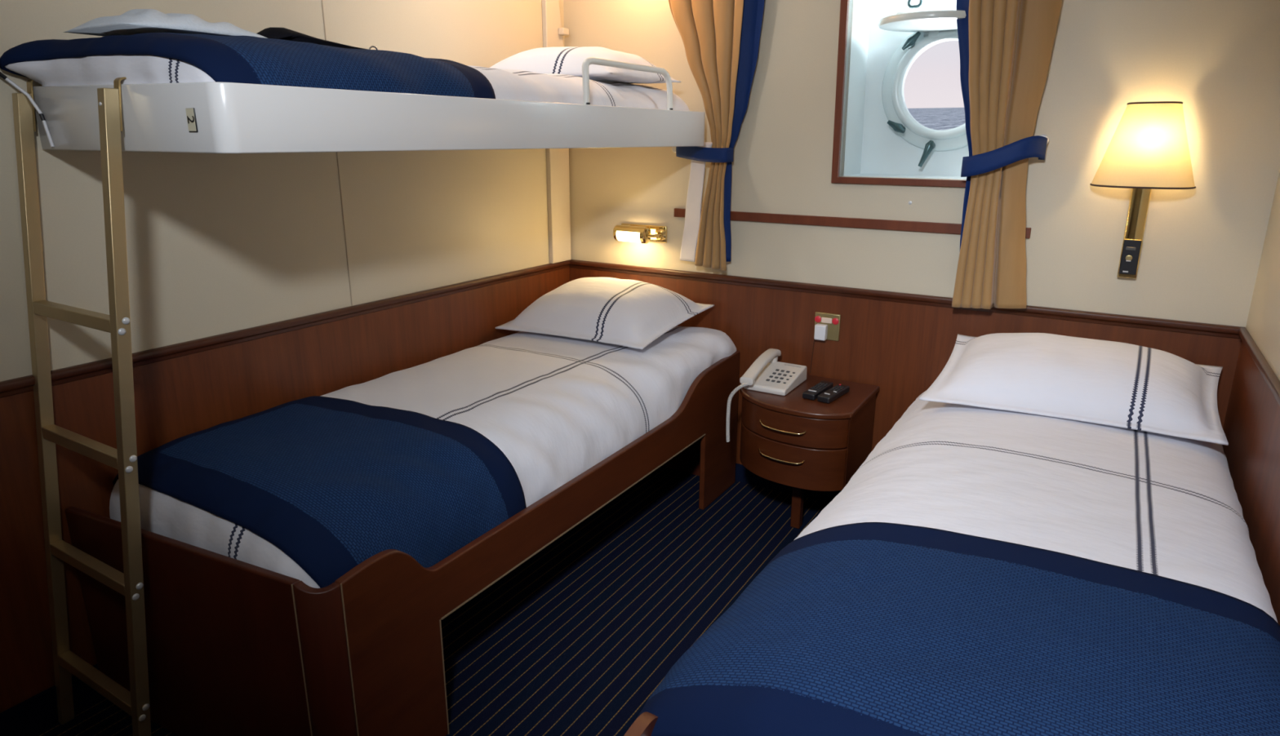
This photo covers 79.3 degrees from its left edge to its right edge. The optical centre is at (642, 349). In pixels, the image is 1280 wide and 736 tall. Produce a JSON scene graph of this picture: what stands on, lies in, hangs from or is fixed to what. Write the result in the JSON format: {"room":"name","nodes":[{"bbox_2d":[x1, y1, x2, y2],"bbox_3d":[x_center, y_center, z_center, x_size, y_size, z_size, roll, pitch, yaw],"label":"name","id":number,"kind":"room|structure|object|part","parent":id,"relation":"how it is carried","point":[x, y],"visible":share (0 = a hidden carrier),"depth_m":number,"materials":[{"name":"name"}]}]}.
{"room":"ship cabin","nodes":[
{"label":"ship cabin","id":0,"kind":"room"},
{"bbox_2d":[0,0,569,713],"bbox_3d":[-1.340,-0.224,1.826,0.079,2.250,3.960,9,18,30],"label":"wall","id":1,"kind":"structure","parent":0,"point":[258,282],"depth_m":2.15,"materials":[{"name":"beige paint"}]},
{"bbox_2d":[0,663,103,735],"bbox_3d":[-1.337,0.825,2.073,0.012,0.095,3.900,9,18,30],"label":"baseboard","id":2,"kind":"structure","parent":1,"relation":"attached to","point":[38,713],"depth_m":1.87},
{"bbox_3d":[-1.331,0.051,1.859,0.019,0.036,3.900,9,18,30],"label":"chair rail","id":3,"kind":"part","parent":1,"relation":"part of","materials":[{"name":"brown wood"}]},
{"bbox_2d":[0,57,705,153],"bbox_3d":[-0.572,-0.717,2.234,0.725,0.257,1.966,9,18,30],"label":"bunk","id":4,"kind":"object","parent":1,"relation":"attached to","point":[189,117],"visible":1,"depth_m":1.62,"materials":[{"name":"white metal"}]},
{"bbox_3d":[-1.339,-0.531,1.642,0.118,0.198,0.025,-7,17,-25],"label":"stay cord","id":5,"kind":"part","parent":4,"relation":"part of","materials":[{"name":"white plastic"}]},
{"bbox_3d":[-0.819,-0.416,1.400,0.024,0.040,0.001,9,18,30],"label":"plate","id":6,"kind":"part","parent":4,"relation":"part of","materials":[{"name":"beige plastic"}]},
{"bbox_3d":[-0.817,-0.416,1.401,0.027,0.042,0.002,9,18,30],"label":"number plate","id":7,"kind":"part","parent":4,"relation":"part of","materials":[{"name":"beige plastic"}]},
{"bbox_2d":[4,54,689,111],"bbox_3d":[-0.575,-0.720,2.252,0.670,0.213,1.905,9,18,30],"label":"duvet","id":8,"kind":"object","parent":4,"relation":"on","point":[507,84],"visible":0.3,"depth_m":1.99,"materials":[{"name":"white fabric"}]},
{"bbox_2d":[0,32,495,98],"bbox_3d":[-0.845,-0.611,1.819,0.683,0.209,0.866,9,18,30],"label":"throw","id":9,"kind":"object","parent":8,"relation":"on","point":[249,60],"visible":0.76,"depth_m":1.57,"materials":[{"name":"blue fabric"}]},
{"bbox_2d":[62,8,266,38],"bbox_3d":[-1.017,-0.702,1.665,0.260,0.050,0.310,9,18,30],"label":"pillow","id":10,"kind":"object","parent":9,"relation":"on","point":[135,21],"visible":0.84,"depth_m":1.58,"materials":[{"name":"white fabric"}]},
{"bbox_2d":[257,27,377,49],"bbox_3d":[-0.795,-0.753,1.890,0.160,0.042,0.347,9,18,30],"label":"bag","id":11,"kind":"object","parent":9,"relation":"on","point":[282,33],"visible":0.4,"depth_m":1.77,"materials":[{"name":"black fabric"}]},
{"bbox_2d":[489,46,680,84],"bbox_3d":[-0.218,-1.015,2.755,0.565,0.131,0.490,9,18,30],"label":"pillow","id":12,"kind":"object","parent":8,"relation":"on","point":[568,60],"visible":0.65,"depth_m":2.61,"materials":[{"name":"white fabric"}]},
{"bbox_3d":[-0.038,-0.827,2.446,0.029,0.153,0.518,9,18,30],"label":"guard rail","id":13,"kind":"part","parent":4,"relation":"part of","materials":[{"name":"white metal"}]},
{"bbox_2d":[542,0,571,263],"bbox_3d":[-0.348,-0.954,3.236,0.050,1.181,0.133,9,18,30],"label":"trim","id":14,"kind":"structure","parent":1,"relation":"attached to","point":[557,159],"depth_m":3.29,"materials":[{"name":"beige paint"}]},
{"bbox_2d":[33,466,828,735],"bbox_3d":[-0.297,1.065,1.487,2.562,0.050,4.020,9,18,30],"label":"floor","id":15,"kind":"structure","parent":0,"point":[576,639],"depth_m":2.36,"materials":[{"name":"blue carpet"}]},
{"bbox_2d":[11,77,151,735],"bbox_3d":[-1.218,0.190,1.706,0.392,1.515,0.227,9,18,30],"label":"ladder","id":16,"kind":"object","parent":15,"relation":"on","point":[135,703],"visible":0.9,"depth_m":1.68,"materials":[{"name":"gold metal"}]},
{"bbox_3d":[-1.383,0.183,1.788,0.026,1.484,0.196,9,18,30],"label":"rail","id":17,"kind":"part","parent":16,"relation":"part of","materials":[{"name":"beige metal"}]},
{"bbox_3d":[-1.072,0.234,1.608,0.026,1.484,0.196,9,18,30],"label":"rail","id":18,"kind":"part","parent":16,"relation":"part of","materials":[{"name":"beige metal"}]},
{"bbox_2d":[64,350,739,735],"bbox_3d":[-0.500,0.451,2.543,0.856,0.575,2.029,9,18,30],"label":"bed","id":19,"kind":"object","parent":15,"relation":"on","point":[235,647],"visible":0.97,"depth_m":1.73,"materials":[{"name":"brown wood"}]},
{"bbox_3d":[-1.031,0.674,1.756,0.795,0.557,0.020,8,17,26],"label":"foot panel","id":20,"kind":"part","parent":19,"relation":"part of","materials":[{"name":"brown wood"}]},
{"bbox_3d":[-0.639,0.723,1.583,0.085,0.556,0.031,-4,16,-13],"label":"corner post","id":21,"kind":"part","parent":19,"relation":"part of","materials":[{"name":"brown wood"}]},
{"bbox_2d":[109,325,736,588],"bbox_3d":[-0.481,0.236,2.519,0.849,0.327,1.973,9,18,30],"label":"duvet","id":22,"kind":"object","parent":19,"relation":"on","point":[556,407],"visible":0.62,"depth_m":2.38,"materials":[{"name":"white fabric"}]},
{"bbox_2d":[112,395,526,587],"bbox_3d":[-0.816,0.365,1.989,0.832,0.295,0.634,9,18,30],"label":"throw","id":23,"kind":"object","parent":22,"relation":"on","point":[333,484],"visible":0.91,"depth_m":1.83,"materials":[{"name":"blue fabric"}]},
{"bbox_2d":[495,277,714,349],"bbox_3d":[-0.147,-0.177,3.066,0.710,0.197,0.511,9,18,30],"label":"pillow","id":24,"kind":"object","parent":22,"relation":"on","point":[631,313],"visible":1,"depth_m":2.93,"materials":[{"name":"white fabric"}]},
{"bbox_3d":[-0.113,0.495,2.387,0.022,0.575,1.908,9,18,30],"label":"panel","id":25,"kind":"part","parent":19,"relation":"part of","materials":[{"name":"brown wood"}]},
{"bbox_3d":[0.013,0.356,3.412,0.818,0.300,0.018,9,18,30],"label":"head panel","id":26,"kind":"part","parent":19,"relation":"part of","materials":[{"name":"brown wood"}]},
{"bbox_2d":[623,711,657,735],"bbox_3d":[0.811,0.681,1.754,0.856,0.557,2.081,9,18,30],"label":"bed","id":27,"kind":"object","parent":15,"relation":"on","point":[643,726],"visible":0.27,"depth_m":1.16,"materials":[{"name":"brown wood"}]},
{"bbox_2d":[795,391,1277,622],"bbox_3d":[0.835,0.455,1.751,0.903,0.320,1.960,9,18,30],"label":"duvet","id":28,"kind":"object","parent":27,"relation":"on","point":[1166,506],"visible":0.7,"depth_m":1.71,"materials":[{"name":"white fabric"}]},
{"bbox_2d":[635,522,1279,735],"bbox_3d":[0.528,0.571,1.254,0.948,0.297,0.735,9,18,30],"label":"throw","id":29,"kind":"object","parent":28,"relation":"on","point":[862,628],"visible":1,"depth_m":1.18,"materials":[{"name":"blue fabric"}]},
{"bbox_2d":[919,333,1228,445],"bbox_3d":[1.255,0.069,2.255,0.747,0.175,0.491,9,18,30],"label":"pillow","id":30,"kind":"object","parent":28,"relation":"on","point":[1120,384],"visible":1,"depth_m":2.15,"materials":[{"name":"white fabric"}]},
{"bbox_2d":[739,374,879,528],"bbox_3d":[0.567,0.402,2.838,0.447,0.520,0.433,9,18,30],"label":"nightstand","id":31,"kind":"object","parent":15,"relation":"on","point":[796,442],"visible":0.96,"depth_m":2.65,"materials":[{"name":"brown wood"}]},
{"bbox_2d":[725,348,807,442],"bbox_3d":[0.462,0.174,2.840,0.187,0.281,0.330,9,18,30],"label":"telephone","id":32,"kind":"object","parent":31,"relation":"on","point":[767,375],"visible":1,"depth_m":2.80,"materials":[{"name":"beige plastic"}]},
{"bbox_3d":[0.338,0.226,2.763,0.078,0.222,0.021,-2,16,-10],"label":"coiled cord","id":33,"kind":"part","parent":32,"relation":"part of","materials":[{"name":"white plastic"}]},
{"bbox_3d":[0.467,0.370,2.657,0.181,0.015,0.040,13,20,38],"label":"handle","id":34,"kind":"part","parent":31,"relation":"part of","materials":[{"name":"gold metal"}]},
{"bbox_3d":[0.467,0.267,2.629,0.181,0.015,0.040,13,20,38],"label":"handle","id":35,"kind":"part","parent":31,"relation":"part of","materials":[{"name":"gold metal"}]},
{"bbox_3d":[0.492,0.377,2.728,0.438,0.150,0.125,14,21,42],"label":"drawer","id":36,"kind":"part","parent":31,"relation":"part of","materials":[{"name":"brown wood"}]},
{"bbox_3d":[0.492,0.249,2.693,0.438,0.104,0.125,14,21,42],"label":"drawer","id":37,"kind":"part","parent":31,"relation":"part of","materials":[{"name":"brown wood"}]},
{"bbox_3d":[0.573,0.545,2.851,0.036,0.236,0.035,9,18,30],"label":"leg","id":38,"kind":"part","parent":31,"relation":"part of","materials":[{"name":"brown wood"}]},
{"bbox_2d":[802,380,833,399],"bbox_3d":[0.624,0.144,2.748,0.046,0.024,0.175,11,19,34],"label":"remote control","id":39,"kind":"object","parent":31,"relation":"on","point":[811,393],"visible":0.99,"depth_m":2.72,"materials":[{"name":"black plastic"}]},
{"bbox_2d":[817,384,849,403],"bbox_3d":[0.671,0.154,2.713,0.046,0.024,0.172,12,19,37],"label":"remote control","id":40,"kind":"object","parent":31,"relation":"on","point":[836,392],"visible":1,"depth_m":2.69,"materials":[{"name":"black plastic"}]},
{"bbox_2d":[563,0,1279,464],"bbox_3d":[0.723,-0.486,2.806,2.442,2.250,0.069,9,18,30],"label":"wall","id":41,"kind":"structure","parent":0,"point":[1189,298],"depth_m":2.66,"materials":[{"name":"beige paint"}]},
{"bbox_2d":[613,223,666,244],"bbox_3d":[-0.019,-0.476,3.189,0.223,0.070,0.108,9,18,30],"label":"reading lamp","id":42,"kind":"object","parent":41,"relation":"attached to","point":[642,233],"visible":1,"depth_m":3.17,"materials":[{"name":"gold metal"}]},
{"bbox_3d":[0.052,-0.466,3.157,0.033,0.014,0.070,9,18,30],"label":"arm","id":43,"kind":"part","parent":42,"relation":"part of","materials":[{"name":"gold metal"}]},
{"bbox_2d":[668,0,764,271],"bbox_3d":[0.216,-0.936,2.911,0.546,1.261,0.056,9,18,30],"label":"curtain","id":44,"kind":"object","parent":41,"relation":"hanging from","point":[721,38],"visible":0.98,"depth_m":2.85,"materials":[{"name":"beige fabric"}]},
{"bbox_2d":[671,146,733,162],"bbox_3d":[0.218,-0.756,2.963,0.274,0.071,0.085,12,19,36],"label":"tieback","id":45,"kind":"object","parent":44,"relation":"attached to","point":[695,153],"visible":0.86,"depth_m":2.90,"materials":[{"name":"blue fabric"}]},
{"bbox_3d":[0.137,-0.794,3.048,0.036,0.036,0.037,9,18,30],"label":"knob","id":46,"kind":"part","parent":45,"relation":"part of","materials":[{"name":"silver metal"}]},
{"bbox_2d":[734,463,841,503],"bbox_3d":[0.709,0.568,3.076,2.418,0.075,0.012,9,18,30],"label":"baseboard","id":47,"kind":"structure","parent":41,"relation":"attached to","point":[743,474],"depth_m":3.17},
{"bbox_2d":[809,311,840,373],"bbox_3d":[0.684,-0.015,2.916,0.104,0.244,0.040,9,18,30],"label":"wall socket","id":48,"kind":"object","parent":41,"relation":"attached to","point":[827,326],"visible":1,"depth_m":2.89,"materials":[{"name":"gold metal"}]},
{"bbox_3d":[0.695,-0.087,2.908,0.097,0.102,0.010,9,18,30],"label":"plate","id":49,"kind":"part","parent":48,"relation":"part of","materials":[{"name":"gold metal"}]},
{"bbox_2d":[674,208,1031,238],"bbox_3d":[0.688,-0.465,2.808,1.306,0.034,0.012,9,18,30],"label":"trim","id":50,"kind":"structure","parent":41,"relation":"attached to","point":[886,224],"depth_m":2.77,"materials":[{"name":"brown wood"}]},
{"bbox_2d":[831,0,968,187],"bbox_3d":[1.025,-0.985,2.625,0.680,0.829,0.296,9,18,30],"label":"window","id":51,"kind":"structure","parent":41,"relation":"in","point":[873,148],"depth_m":2.82,"materials":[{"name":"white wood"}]},
{"bbox_2d":[878,0,968,167],"bbox_3d":[0.998,-0.995,2.593,0.450,0.754,0.373,9,18,30],"label":"porthole","id":52,"kind":"object","parent":51,"relation":"attached to","point":[930,28],"visible":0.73,"depth_m":2.76,"materials":[{"name":"white paint"}]},
{"bbox_3d":[0.709,-0.216,2.858,2.442,0.036,0.019,9,18,30],"label":"chair rail","id":53,"kind":"part","parent":41,"relation":"part of","materials":[{"name":"brown wood"}]},
{"bbox_2d":[960,134,1048,177],"bbox_3d":[1.134,-0.606,2.423,0.241,0.134,0.096,7,17,22],"label":"tieback","id":54,"kind":"object","parent":41,"relation":"attached to","point":[1033,146],"visible":1,"depth_m":2.38,"materials":[{"name":"blue fabric"}]},
{"bbox_3d":[1.242,-0.649,2.397,0.036,0.036,0.037,9,18,30],"label":"knob","id":55,"kind":"part","parent":54,"relation":"part of","materials":[{"name":"silver metal"}]},
{"bbox_2d":[951,0,1062,309],"bbox_3d":[1.099,-0.768,2.392,0.382,1.304,0.078,9,18,30],"label":"curtain","id":56,"kind":"object","parent":41,"relation":"hanging from","point":[1006,46],"visible":0.94,"depth_m":2.42,"materials":[{"name":"beige fabric"}]},
{"bbox_2d":[1089,101,1195,279],"bbox_3d":[1.450,-0.454,2.251,0.266,0.510,0.150,9,18,30],"label":"wall lamp","id":57,"kind":"object","parent":41,"relation":"attached to","point":[1148,150],"visible":1,"depth_m":2.19,"materials":[{"name":"beige fabric"}]},
{"bbox_2d":[1119,240,1141,275],"bbox_3d":[1.474,-0.279,2.335,0.044,0.104,0.005,9,18,30],"label":"switch plate","id":58,"kind":"object","parent":57,"relation":"attached to","point":[1131,251],"depth_m":2.33,"materials":[{"name":"black plastic"}]},
{"bbox_2d":[1125,246,1136,250],"bbox_3d":[1.470,-0.303,2.326,0.026,0.011,0.005,9,18,30],"label":"rocker switch","id":59,"kind":"object","parent":57,"relation":"attached to","point":[1127,248],"depth_m":2.32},
{"bbox_3d":[1.483,-0.415,2.313,0.050,0.171,0.029,9,18,30],"label":"stem","id":60,"kind":"part","parent":57,"relation":"part of","materials":[{"name":"gold metal"}]},
{"bbox_3d":[1.445,-0.471,2.236,0.266,0.005,0.128,9,18,30],"label":"shade trim","id":61,"kind":"part","parent":57,"relation":"part of","materials":[{"name":"metal"}]},
{"bbox_3d":[1.446,-0.583,2.207,0.261,0.232,0.125,9,18,30],"label":"lamp shade","id":62,"kind":"part","parent":57,"relation":"part of","materials":[{"name":"beige fabric"}]},
{"bbox_3d":[1.454,-0.699,2.192,0.136,0.005,0.088,9,18,30],"label":"shade trim","id":63,"kind":"part","parent":57,"relation":"part of","materials":[{"name":"metal"}]},
{"bbox_2d":[1222,170,1279,625],"bbox_3d":[0.785,0.122,0.590,0.079,2.250,3.960,9,18,30],"label":"wall","id":64,"kind":"structure","parent":0,"point":[1251,424],"depth_m":1.91,"materials":[{"name":"beige wood"}]},
{"bbox_3d":[0.743,0.389,0.652,0.019,0.036,3.900,9,18,30],"label":"chair rail","id":65,"kind":"part","parent":64,"relation":"part of","materials":[{"name":"brown wood"}]},
{"label":"outside","id":66,"kind":"structure","parent":0,"visible":0},
{"bbox_2d":[907,107,965,130],"bbox_3d":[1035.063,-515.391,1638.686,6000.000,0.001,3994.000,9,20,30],"label":"sea","id":67,"kind":"structure","parent":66,"point":[935,118],"depth_m":489.11,"materials":[{"name":"grey liquid"}]}
]}

